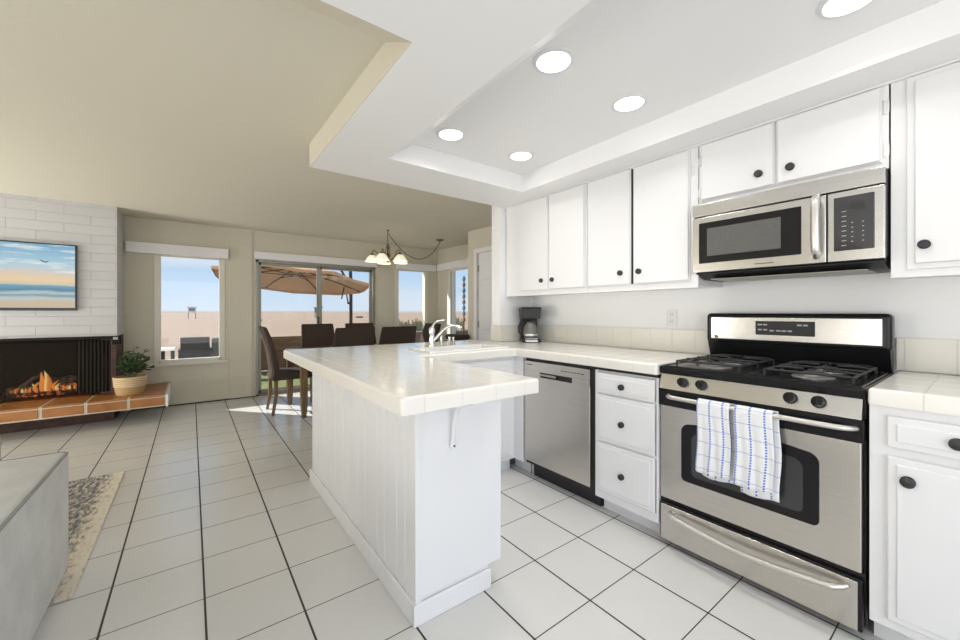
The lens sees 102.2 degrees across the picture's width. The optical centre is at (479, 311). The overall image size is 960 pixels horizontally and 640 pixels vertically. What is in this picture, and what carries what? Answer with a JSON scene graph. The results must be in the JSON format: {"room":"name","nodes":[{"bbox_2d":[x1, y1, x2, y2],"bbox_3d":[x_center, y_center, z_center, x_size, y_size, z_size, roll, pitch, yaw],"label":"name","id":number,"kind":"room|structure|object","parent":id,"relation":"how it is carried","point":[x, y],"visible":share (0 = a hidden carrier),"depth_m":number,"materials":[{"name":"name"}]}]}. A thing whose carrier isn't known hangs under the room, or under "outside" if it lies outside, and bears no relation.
{"room":"open-plan kitchen","nodes":[
{"label":"open-plan kitchen","id":0,"kind":"room"},
{"bbox_2d":[0,193,123,338],"bbox_3d":[-5.104,-0.454,3.866,2.237,1.437,0.560,0,0,-37],"label":"wall","id":1,"kind":"structure","parent":0,"point":[97,231],"depth_m":4.13,"materials":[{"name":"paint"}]},
{"bbox_2d":[0,240,76,310],"bbox_3d":[-4.777,-0.360,3.735,1.250,0.690,0.036,0,0,-37],"label":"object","id":2,"kind":"object","parent":1,"relation":"attached to","point":[34,276],"visible":1,"depth_m":3.93,"materials":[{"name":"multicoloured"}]},
{"bbox_2d":[113,374,145,395],"bbox_3d":[-3.888,0.810,4.305,0.280,0.197,0.280,0,0,-37],"label":"basket","id":3,"kind":"object","parent":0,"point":[125,384],"depth_m":4.22,"materials":[{"name":"brown wicker"}]},
{"bbox_2d":[0,0,491,249],"bbox_3d":[-2.448,-1.185,3.033,8.100,0.194,5.270,0,0,-37],"label":"ceiling","id":4,"kind":"structure","parent":0,"point":[204,112],"depth_m":2.20,"materials":[{"name":"beige paint"}]},
{"bbox_2d":[365,230,443,264],"bbox_3d":[-1.002,-0.928,5.689,1.337,0.466,0.604,0,0,-37],"label":"chandelier","id":5,"kind":"object","parent":4,"relation":"hanging from","point":[382,258],"visible":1,"depth_m":5.43,"materials":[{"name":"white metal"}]},
{"bbox_2d":[120,216,437,411],"bbox_3d":[-3.999,0.000,5.114,8.100,2.440,0.120,0,0,-37],"label":"wall","id":6,"kind":"structure","parent":0,"point":[138,267],"depth_m":5.28,"materials":[{"name":"beige paint"}]},
{"bbox_2d":[126,241,227,258],"bbox_3d":[-3.908,-0.800,5.051,1.050,0.130,0.090,0,0,-37],"label":"window valance","id":7,"kind":"object","parent":6,"relation":"attached to","point":[131,246],"visible":1,"depth_m":4.99,"materials":[{"name":"white"}]},
{"bbox_2d":[156,380,197,381],"bbox_3d":[-3.968,0.900,5.055,0.520,0.038,0.009,0,0,-37],"label":"cable","id":8,"kind":"object","parent":6,"relation":"attached to","point":[191,380],"visible":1,"depth_m":5.02,"materials":[{"name":"beige plastic"}]},
{"bbox_2d":[149,254,228,366],"bbox_3d":[-3.849,-0.045,5.160,0.845,1.480,0.105,0,0,-37],"label":"window","id":9,"kind":"structure","parent":6,"relation":"in","point":[158,362],"depth_m":5.07,"materials":[{"name":"beige"}]},
{"bbox_2d":[131,396,254,410],"bbox_3d":[-3.780,1.214,5.188,1.340,0.012,0.022,0,0,-37],"label":"baseboard","id":10,"kind":"structure","parent":6,"relation":"attached to","point":[249,396],"depth_m":5.12,"materials":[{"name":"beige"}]},
{"bbox_2d":[229,227,251,398],"bbox_3d":[-3.386,0.020,5.484,0.275,2.400,0.018,0,0,-37],"label":"trim","id":11,"kind":"structure","parent":6,"relation":"attached to","point":[240,240],"depth_m":5.47,"materials":[{"name":"beige paint"}]},
{"bbox_2d":[256,259,374,395],"bbox_3d":[-2.555,0.228,6.172,1.790,1.985,0.110,0,0,-37],"label":"door","id":12,"kind":"structure","parent":6,"relation":"in","point":[259,392],"depth_m":5.97,"materials":[{"name":"grey metal"}]},
{"bbox_2d":[254,251,377,267],"bbox_3d":[-2.507,-0.818,6.107,1.840,0.105,0.070,0,0,-37],"label":"window valance","id":13,"kind":"object","parent":6,"relation":"attached to","point":[257,255],"visible":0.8,"depth_m":5.99,"materials":[{"name":"white"}]},
{"bbox_2d":[395,266,427,327],"bbox_3d":[-1.263,-0.052,7.108,0.660,1.515,0.072,0,0,-37],"label":"window","id":14,"kind":"structure","parent":6,"relation":"in","point":[425,273],"depth_m":7.20,"materials":[{"name":"beige"}]},
{"bbox_2d":[396,263,435,271],"bbox_3d":[-1.161,-0.823,7.117,0.785,0.115,0.060,0,0,-37],"label":"window valance","id":15,"kind":"object","parent":6,"relation":"attached to","point":[419,267],"visible":0.8,"depth_m":7.09,"materials":[{"name":"white"}]},
{"bbox_2d":[290,0,497,206],"bbox_3d":[-1.604,-1.052,1.290,7.370,0.183,1.486,0,0,-37],"label":"trim","id":16,"kind":"structure","parent":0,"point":[394,46],"depth_m":1.64,"materials":[{"name":"beige paint"}]},
{"bbox_2d":[0,390,883,639],"bbox_3d":[-1.271,1.280,1.454,8.100,0.120,9.250,0,0,-37],"label":"floor","id":17,"kind":"structure","parent":0,"point":[216,526],"depth_m":1.87,"materials":[{"name":"tile"}]},
{"bbox_2d":[0,451,68,639],"bbox_3d":[-1.630,0.932,0.594,0.996,0.575,2.300,0,0,-37],"label":"sofa","id":18,"kind":"object","parent":17,"relation":"on","point":[34,490],"visible":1,"depth_m":1.42,"materials":[{"name":"grey"}]},
{"bbox_2d":[0,382,171,433],"bbox_3d":[-4.809,1.065,3.854,2.695,0.310,0.931,0,0,-37],"label":"hearth","id":19,"kind":"object","parent":17,"relation":"on","point":[17,415],"visible":0.84,"depth_m":4.00,"materials":[{"name":"brown"}]},
{"bbox_2d":[0,334,122,400],"bbox_3d":[-5.074,0.585,3.856,2.272,0.635,0.608,0,0,-37],"label":"fireplace","id":20,"kind":"object","parent":19,"relation":"on","point":[56,366],"visible":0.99,"depth_m":4.05,"materials":[{"name":"black metal"}]},
{"bbox_2d":[0,336,121,344],"bbox_3d":[-4.920,0.314,3.666,2.252,0.093,0.100,0,0,-37],"label":"hood","id":21,"kind":"object","parent":20,"relation":"attached to","point":[104,340],"depth_m":4.08,"materials":[{"name":"grey metal"}]},
{"bbox_2d":[79,340,110,393],"bbox_3d":[-4.194,0.593,4.208,0.265,0.565,0.014,0,0,-37],"label":"curtain","id":22,"kind":"object","parent":20,"relation":"hanging from","point":[94,356],"depth_m":4.21,"materials":[{"name":"black metal"}]},
{"bbox_2d":[112,347,154,395],"bbox_3d":[-3.877,0.645,4.315,0.318,0.527,0.327,0,0,33],"label":"potted plant","id":23,"kind":"object","parent":19,"relation":"on","point":[131,383],"visible":1,"depth_m":4.26,"materials":[{"name":"green plant"}]},
{"bbox_2d":[49,471,124,604],"bbox_3d":[-3.216,1.214,1.550,2.495,0.010,1.610,0,0,-37],"label":"area rug","id":24,"kind":"object","parent":17,"relation":"on","point":[90,499],"visible":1,"depth_m":2.26,"materials":[{"name":"beige carpet"}]},
{"bbox_2d":[259,326,311,415],"bbox_3d":[-2.399,0.699,4.822,0.583,1.047,0.470,0,0,-37],"label":"dining chair","id":25,"kind":"object","parent":17,"relation":"on","point":[274,373],"visible":0.64,"depth_m":4.61,"materials":[{"name":"brown leather"}]},
{"bbox_2d":[301,324,334,402],"bbox_3d":[-2.246,0.699,5.524,0.470,1.047,0.583,0,0,-37],"label":"dining chair","id":26,"kind":"object","parent":17,"relation":"on","point":[312,335],"visible":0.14,"depth_m":5.66,"materials":[{"name":"brown leather"}]},
{"bbox_2d":[285,344,378,417],"bbox_3d":[-1.617,0.850,5.299,1.740,0.740,0.890,0,0,-37],"label":"dining table","id":27,"kind":"object","parent":17,"relation":"on","point":[303,372],"visible":0.26,"depth_m":4.47,"materials":[{"name":"brown wood"}]},
{"bbox_2d":[333,327,374,346],"bbox_3d":[-1.566,0.699,4.594,0.470,1.047,0.583,0,0,-37],"label":"dining chair","id":28,"kind":"object","parent":17,"relation":"on","point":[357,336],"visible":0.12,"depth_m":4.37,"materials":[{"name":"brown leather"}]},
{"bbox_2d":[345,323,375,343],"bbox_3d":[-1.741,0.699,5.900,0.470,1.047,0.583,0,0,-37],"label":"dining chair","id":29,"kind":"object","parent":17,"relation":"on","point":[347,325],"visible":0.06,"depth_m":6.10,"materials":[{"name":"brown leather"}]},
{"bbox_2d":[379,326,415,344],"bbox_3d":[-1.137,0.699,4.913,0.470,1.047,0.583,0,0,-37],"label":"dining chair","id":30,"kind":"object","parent":17,"relation":"on","point":[398,334],"visible":0.13,"depth_m":4.69,"materials":[{"name":"brown leather"}]},
{"bbox_2d":[310,372,500,627],"bbox_3d":[-0.515,0.776,2.210,0.444,0.888,1.820,0,0,-37],"label":"base cabinet","id":31,"kind":"object","parent":17,"relation":"on","point":[418,496],"visible":0.75,"depth_m":1.68,"materials":[{"name":"white paint"}]},
{"bbox_2d":[419,323,440,342],"bbox_3d":[-0.942,0.699,5.784,0.583,1.047,0.470,0,0,-37],"label":"dining chair","id":32,"kind":"object","parent":17,"relation":"on","point":[425,333],"visible":0.11,"depth_m":5.95,"materials":[{"name":"brown leather"}]},
{"bbox_2d":[445,334,469,340],"bbox_3d":[-0.323,0.767,5.490,0.255,0.905,0.290,0,0,-37],"label":"stool","id":33,"kind":"object","parent":17,"relation":"on","point":[458,337],"visible":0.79,"depth_m":5.40,"materials":[{"name":"brown leather"}]},
{"bbox_2d":[453,356,530,471],"bbox_3d":[0.005,0.777,3.168,1.525,0.886,0.825,0,0,-37],"label":"base cabinet","id":34,"kind":"object","parent":17,"relation":"on","point":[513,408],"visible":0.16,"depth_m":2.91,"materials":[{"name":"white paint"}]},
{"bbox_2d":[283,340,705,415],"bbox_3d":[0.027,0.303,2.633,2.120,0.058,2.030,0,0,-37],"label":"countertop","id":35,"kind":"structure","parent":34,"relation":"on","point":[402,381],"depth_m":1.95,"materials":[{"name":"tile"}]},
{"bbox_2d":[416,319,461,347],"bbox_3d":[-0.322,0.165,3.026,0.361,0.218,0.091,0,0,-24],"label":"faucet","id":36,"kind":"object","parent":35,"relation":"on","point":[432,339],"visible":0.92,"depth_m":3.01,"materials":[{"name":"silver metal"}]},
{"bbox_2d":[440,335,442,345],"bbox_3d":[-0.306,0.230,3.062,0.036,0.089,0.036,0,0,-37],"label":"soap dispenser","id":37,"kind":"object","parent":35,"relation":"on","point":[441,336],"visible":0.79,"depth_m":3.06,"materials":[{"name":"silver metal"}]},
{"bbox_2d":[408,344,508,352],"bbox_3d":[-0.154,0.349,2.892,0.686,0.173,0.330,0,0,-37],"label":"sink","id":38,"kind":"object","parent":35,"relation":"in","point":[453,348],"visible":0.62,"depth_m":2.94,"materials":[{"name":"white ceramic"}]},
{"bbox_2d":[518,307,540,341],"bbox_3d":[0.445,0.115,3.568,0.215,0.317,0.232,0,0,-1],"label":"coffee maker","id":39,"kind":"object","parent":35,"relation":"on","point":[527,327],"visible":1,"depth_m":3.48,"materials":[{"name":"black plastic"}]},
{"bbox_2d":[524,357,603,506],"bbox_3d":[0.754,0.778,2.813,0.628,0.884,0.626,0,0,-37],"label":"dishwasher","id":40,"kind":"object","parent":17,"relation":"on","point":[559,418],"visible":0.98,"depth_m":2.58,"materials":[{"name":"silver metal"}]},
{"bbox_2d":[595,367,660,532],"bbox_3d":[1.081,0.777,2.399,0.720,0.885,0.400,0,0,-37],"label":"base cabinet","id":41,"kind":"object","parent":17,"relation":"on","point":[627,406],"visible":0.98,"depth_m":2.17,"materials":[{"name":"white paint"}]},
{"bbox_2d":[659,313,894,632],"bbox_3d":[1.414,0.614,1.913,0.736,1.213,0.794,0,0,-37],"label":"gas range","id":42,"kind":"object","parent":17,"relation":"on","point":[809,547],"visible":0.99,"depth_m":1.70,"materials":[{"name":"silver metal"}]},
{"bbox_2d":[695,398,735,484],"bbox_3d":[1.078,0.594,1.770,0.053,0.374,0.162,0,0,-37],"label":"dish towel","id":43,"kind":"object","parent":42,"relation":"hanging from","point":[715,451],"visible":0.98,"depth_m":1.76,"materials":[{"name":"white fabric"}]},
{"bbox_2d":[733,404,781,501],"bbox_3d":[1.173,0.603,1.643,0.053,0.390,0.160,0,0,-37],"label":"dish towel","id":44,"kind":"object","parent":42,"relation":"hanging from","point":[758,452],"visible":1,"depth_m":1.63,"materials":[{"name":"white fabric"}]},
{"bbox_2d":[660,359,892,398],"bbox_3d":[1.429,0.303,1.919,0.615,0.043,0.784,0,0,-37],"label":"cooktop","id":45,"kind":"object","parent":42,"relation":"in","point":[753,377],"depth_m":1.72,"materials":[{"name":"black metal"}]},
{"bbox_2d":[869,404,959,639],"bbox_3d":[1.984,0.777,1.188,0.720,0.886,1.034,0,0,-37],"label":"base cabinet","id":46,"kind":"object","parent":17,"relation":"on","point":[914,455],"visible":0.99,"depth_m":1.31,"materials":[{"name":"white paint"}]},
{"bbox_2d":[868,371,959,415],"bbox_3d":[2.215,0.303,0.894,0.690,0.058,1.786,0,0,-37],"label":"countertop","id":47,"kind":"structure","parent":46,"relation":"on","point":[928,392],"depth_m":1.37,"materials":[{"name":"tile"}]},
{"bbox_2d":[438,244,467,341],"bbox_3d":[-0.235,0.005,6.741,0.120,2.430,2.010,0,0,-37],"label":"wall","id":48,"kind":"structure","parent":0,"point":[457,253],"depth_m":7.18,"materials":[{"name":"beige paint"}]},
{"bbox_2d":[437,259,467,270],"bbox_3d":[-0.256,-0.833,6.619,0.060,0.125,1.800,0,0,-37],"label":"window valance","id":49,"kind":"object","parent":48,"relation":"attached to","point":[461,263],"visible":0.56,"depth_m":6.86,"materials":[{"name":"white"}]},
{"bbox_2d":[448,267,467,340],"bbox_3d":[-0.339,-0.052,6.819,0.072,1.515,0.710,0,0,-37],"label":"window","id":50,"kind":"structure","parent":48,"relation":"in","point":[463,268],"depth_m":7.05,"materials":[{"name":"beige"}]},
{"bbox_2d":[468,226,491,339],"bbox_3d":[0.587,0.010,5.127,0.730,2.420,1.560,0,0,-37],"label":"wall","id":51,"kind":"structure","parent":0,"point":[479,238],"depth_m":5.45,"materials":[{"name":"beige paint"}]},
{"bbox_2d":[474,246,491,340],"bbox_3d":[0.194,0.175,5.034,0.123,2.090,0.910,0,0,-37],"label":"door","id":52,"kind":"structure","parent":51,"relation":"in","point":[482,262],"depth_m":5.26,"materials":[{"name":"white paint"}]},
{"bbox_2d":[492,206,530,341],"bbox_3d":[0.520,0.040,3.954,1.020,2.360,0.240,0,0,-37],"label":"wall","id":53,"kind":"structure","parent":0,"point":[505,310],"depth_m":3.59,"materials":[{"name":"white paint"}]},
{"bbox_2d":[311,0,959,207],"bbox_3d":[-0.622,-1.058,-0.445,6.870,0.196,5.430,0,0,-37],"label":"ceiling","id":54,"kind":"structure","parent":0,"point":[707,70],"depth_m":1.72,"materials":[{"name":"white paint"}]},
{"bbox_2d":[436,127,465,140],"bbox_3d":[-0.179,-1.092,2.385,0.184,0.008,0.184,0,0,-37],"label":"recessed light","id":55,"kind":"object","parent":54,"relation":"in","point":[446,133],"visible":1,"depth_m":2.37,"materials":[{"name":"white"}]},
{"bbox_2d":[508,150,533,160],"bbox_3d":[0.287,-1.092,2.712,0.184,0.008,0.184,0,0,-37],"label":"recessed light","id":56,"kind":"object","parent":54,"relation":"in","point":[519,155],"visible":1,"depth_m":2.69,"materials":[{"name":"white"}]},
{"bbox_2d":[532,47,574,74],"bbox_3d":[0.321,-1.092,1.691,0.184,0.008,0.184,0,0,-37],"label":"recessed light","id":57,"kind":"object","parent":54,"relation":"in","point":[552,60],"visible":1,"depth_m":1.68,"materials":[{"name":"white"}]},
{"bbox_2d":[611,93,647,112],"bbox_3d":[0.781,-1.092,2.030,0.184,0.008,0.184,0,0,-37],"label":"recessed light","id":58,"kind":"object","parent":54,"relation":"in","point":[630,102],"visible":1,"depth_m":2.01,"materials":[{"name":"white"}]},
{"bbox_2d":[815,0,874,18],"bbox_3d":[1.295,-1.092,1.356,0.184,0.008,0.184,0,0,-37],"label":"recessed light","id":59,"kind":"object","parent":54,"relation":"in","point":[826,9],"visible":1,"depth_m":1.39,"materials":[{"name":"white"}]},
{"bbox_2d":[505,58,959,208],"bbox_3d":[1.500,-0.956,1.891,0.014,0.009,4.240,0,0,-37],"label":"trim","id":60,"kind":"structure","parent":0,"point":[958,59],"depth_m":1.91,"materials":[{"name":"white paint"}]},
{"bbox_2d":[531,272,959,375],"bbox_3d":[2.177,0.060,1.648,0.120,2.320,5.440,0,0,-37],"label":"wall","id":61,"kind":"structure","parent":0,"point":[928,308],"depth_m":2.19,"materials":[{"name":"white paint"}]},
{"bbox_2d":[506,183,612,296],"bbox_3d":[0.635,-0.550,3.307,0.368,0.816,0.925,0,0,-37],"label":"upper cabinet","id":62,"kind":"object","parent":61,"relation":"attached to","point":[547,236],"visible":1,"depth_m":3.16,"materials":[{"name":"white paint"}]},
{"bbox_2d":[586,147,722,292],"bbox_3d":[1.138,-0.550,2.631,0.368,0.816,0.785,0,0,-37],"label":"upper cabinet","id":63,"kind":"object","parent":61,"relation":"attached to","point":[640,218],"visible":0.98,"depth_m":2.47,"materials":[{"name":"white paint"}]},
{"bbox_2d":[667,310,676,326],"bbox_3d":[1.327,0.042,2.680,0.009,0.115,0.070,0,0,-37],"label":"wall outlet","id":64,"kind":"object","parent":61,"relation":"attached to","point":[671,314],"visible":1,"depth_m":2.67,"materials":[{"name":"white plastic"}]},
{"bbox_2d":[491,324,959,374],"bbox_3d":[1.569,0.196,2.019,0.412,0.152,4.362,0,0,-37],"label":"backsplash","id":65,"kind":"structure","parent":61,"relation":"attached to","point":[942,356],"depth_m":2.67,"materials":[{"name":"tile"}]},
{"bbox_2d":[698,84,890,204],"bbox_3d":[1.601,-0.780,2.010,0.368,0.356,0.760,0,0,-37],"label":"upper cabinet","id":66,"kind":"object","parent":61,"relation":"attached to","point":[851,134],"visible":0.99,"depth_m":1.83,"materials":[{"name":"white paint"}]},
{"bbox_2d":[693,166,890,281],"bbox_3d":[1.556,-0.389,1.979,0.469,0.416,0.755,0,0,-37],"label":"microwave","id":67,"kind":"object","parent":66,"relation":"attached to","point":[840,225],"visible":0.98,"depth_m":1.81,"materials":[{"name":"silver metal"}]},
{"bbox_2d":[891,61,959,278],"bbox_3d":[2.067,-0.550,1.386,0.368,0.816,0.790,0,0,-37],"label":"upper cabinet","id":68,"kind":"object","parent":61,"relation":"attached to","point":[925,107],"visible":1,"depth_m":1.53,"materials":[{"name":"white paint"}]},
{"label":"outside","id":69,"kind":"structure","parent":0,"visible":0},
{"bbox_2d":[161,313,467,358],"bbox_3d":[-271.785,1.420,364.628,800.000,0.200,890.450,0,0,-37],"label":"beach","id":70,"kind":"structure","parent":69,"point":[174,326],"depth_m":48.69},
{"bbox_2d":[188,307,195,318],"bbox_3d":[-56.694,0.152,76.228,1.800,2.344,1.680,0,0,-37],"label":"tower","id":71,"kind":"structure","parent":70,"relation":"on","point":[190,309],"depth_m":75.74,"materials":[{"name":"white"}]},
{"bbox_2d":[399,319,407,325],"bbox_3d":[-5.616,0.805,25.770,2.008,1.030,1.268,0,0,-37],"label":"bush","id":72,"kind":"object","parent":70,"relation":"on","point":[400,323],"visible":0.1,"depth_m":25.85,"materials":[{"name":"green plant"}]},
{"bbox_2d":[404,319,421,330],"bbox_3d":[-4.518,0.847,27.339,1.754,0.946,1.103,0,0,-37],"label":"bush","id":73,"kind":"object","parent":70,"relation":"on","point":[418,324],"visible":0.6,"depth_m":27.13,"materials":[{"name":"green plant"}]},
{"bbox_2d":[456,318,462,329],"bbox_3d":[-1.879,0.808,29.561,1.665,1.024,1.225,0,0,-37],"label":"bush","id":74,"kind":"object","parent":70,"relation":"on","point":[458,321],"visible":0.27,"depth_m":29.50,"materials":[{"name":"green plant"}]},
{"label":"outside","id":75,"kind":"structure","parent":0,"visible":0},
{"bbox_3d":[-4.009,1.360,7.052,26.000,0.220,3.000,0,0,-37],"label":"patio","id":76,"kind":"object","parent":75,"visible":0},
{"bbox_2d":[161,351,164,359],"bbox_3d":[-5.650,0.844,6.427,0.480,0.812,0.548,0,0,-14],"label":"patio chair","id":77,"kind":"object","parent":76,"relation":"on","point":[162,352],"visible":0.1,"depth_m":6.69,"materials":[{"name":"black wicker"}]},
{"bbox_2d":[161,347,175,358],"bbox_3d":[-4.847,0.900,5.866,0.360,0.700,0.400,0,0,-37],"label":"patio table","id":78,"kind":"object","parent":76,"relation":"on","point":[172,349],"visible":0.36,"depth_m":5.82,"materials":[{"name":"white"}]},
{"bbox_2d":[178,337,211,358],"bbox_3d":[-5.142,0.844,6.991,0.480,0.812,0.548,0,0,-37],"label":"patio chair","id":79,"kind":"object","parent":76,"relation":"on","point":[190,347],"visible":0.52,"depth_m":6.78,"materials":[{"name":"black wicker"}]},
{"bbox_2d":[211,337,218,356],"bbox_3d":[-4.925,0.865,7.243,0.160,0.770,0.300,0,0,-37],"label":"storage box","id":80,"kind":"object","parent":76,"relation":"on","point":[214,340],"visible":0.26,"depth_m":7.11,"materials":[{"name":"grey"}]},
{"bbox_2d":[261,371,309,388],"bbox_3d":[-3.786,1.242,7.187,1.280,0.015,2.150,0,0,-37],"label":"lawn","id":81,"kind":"structure","parent":76,"relation":"on","point":[264,378],"depth_m":6.79,"materials":[{"name":"green plant"}]},
{"bbox_2d":[211,265,368,322],"bbox_3d":[-3.429,-0.138,7.559,2.878,2.776,2.650,0,0,-28],"label":"patio umbrella","id":82,"kind":"object","parent":76,"relation":"on","point":[294,280],"visible":0.63,"depth_m":8.06,"materials":[{"name":"beige fabric"}]},
{"bbox_2d":[261,330,467,370],"bbox_3d":[-2.704,0.915,9.602,6.140,0.770,0.130,0,0,-37],"label":"fence","id":83,"kind":"object","parent":76,"relation":"on","point":[280,343],"visible":0.06,"depth_m":8.39,"materials":[{"name":"brown wood"}]},
{"bbox_2d":[462,276,465,333],"bbox_3d":[-0.347,0.235,8.347,0.079,2.030,0.079,0,0,-37],"label":"chain","id":84,"kind":"object","parent":76,"relation":"on","point":[463,277],"visible":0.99,"depth_m":8.33,"materials":[{"name":"brown metal"}]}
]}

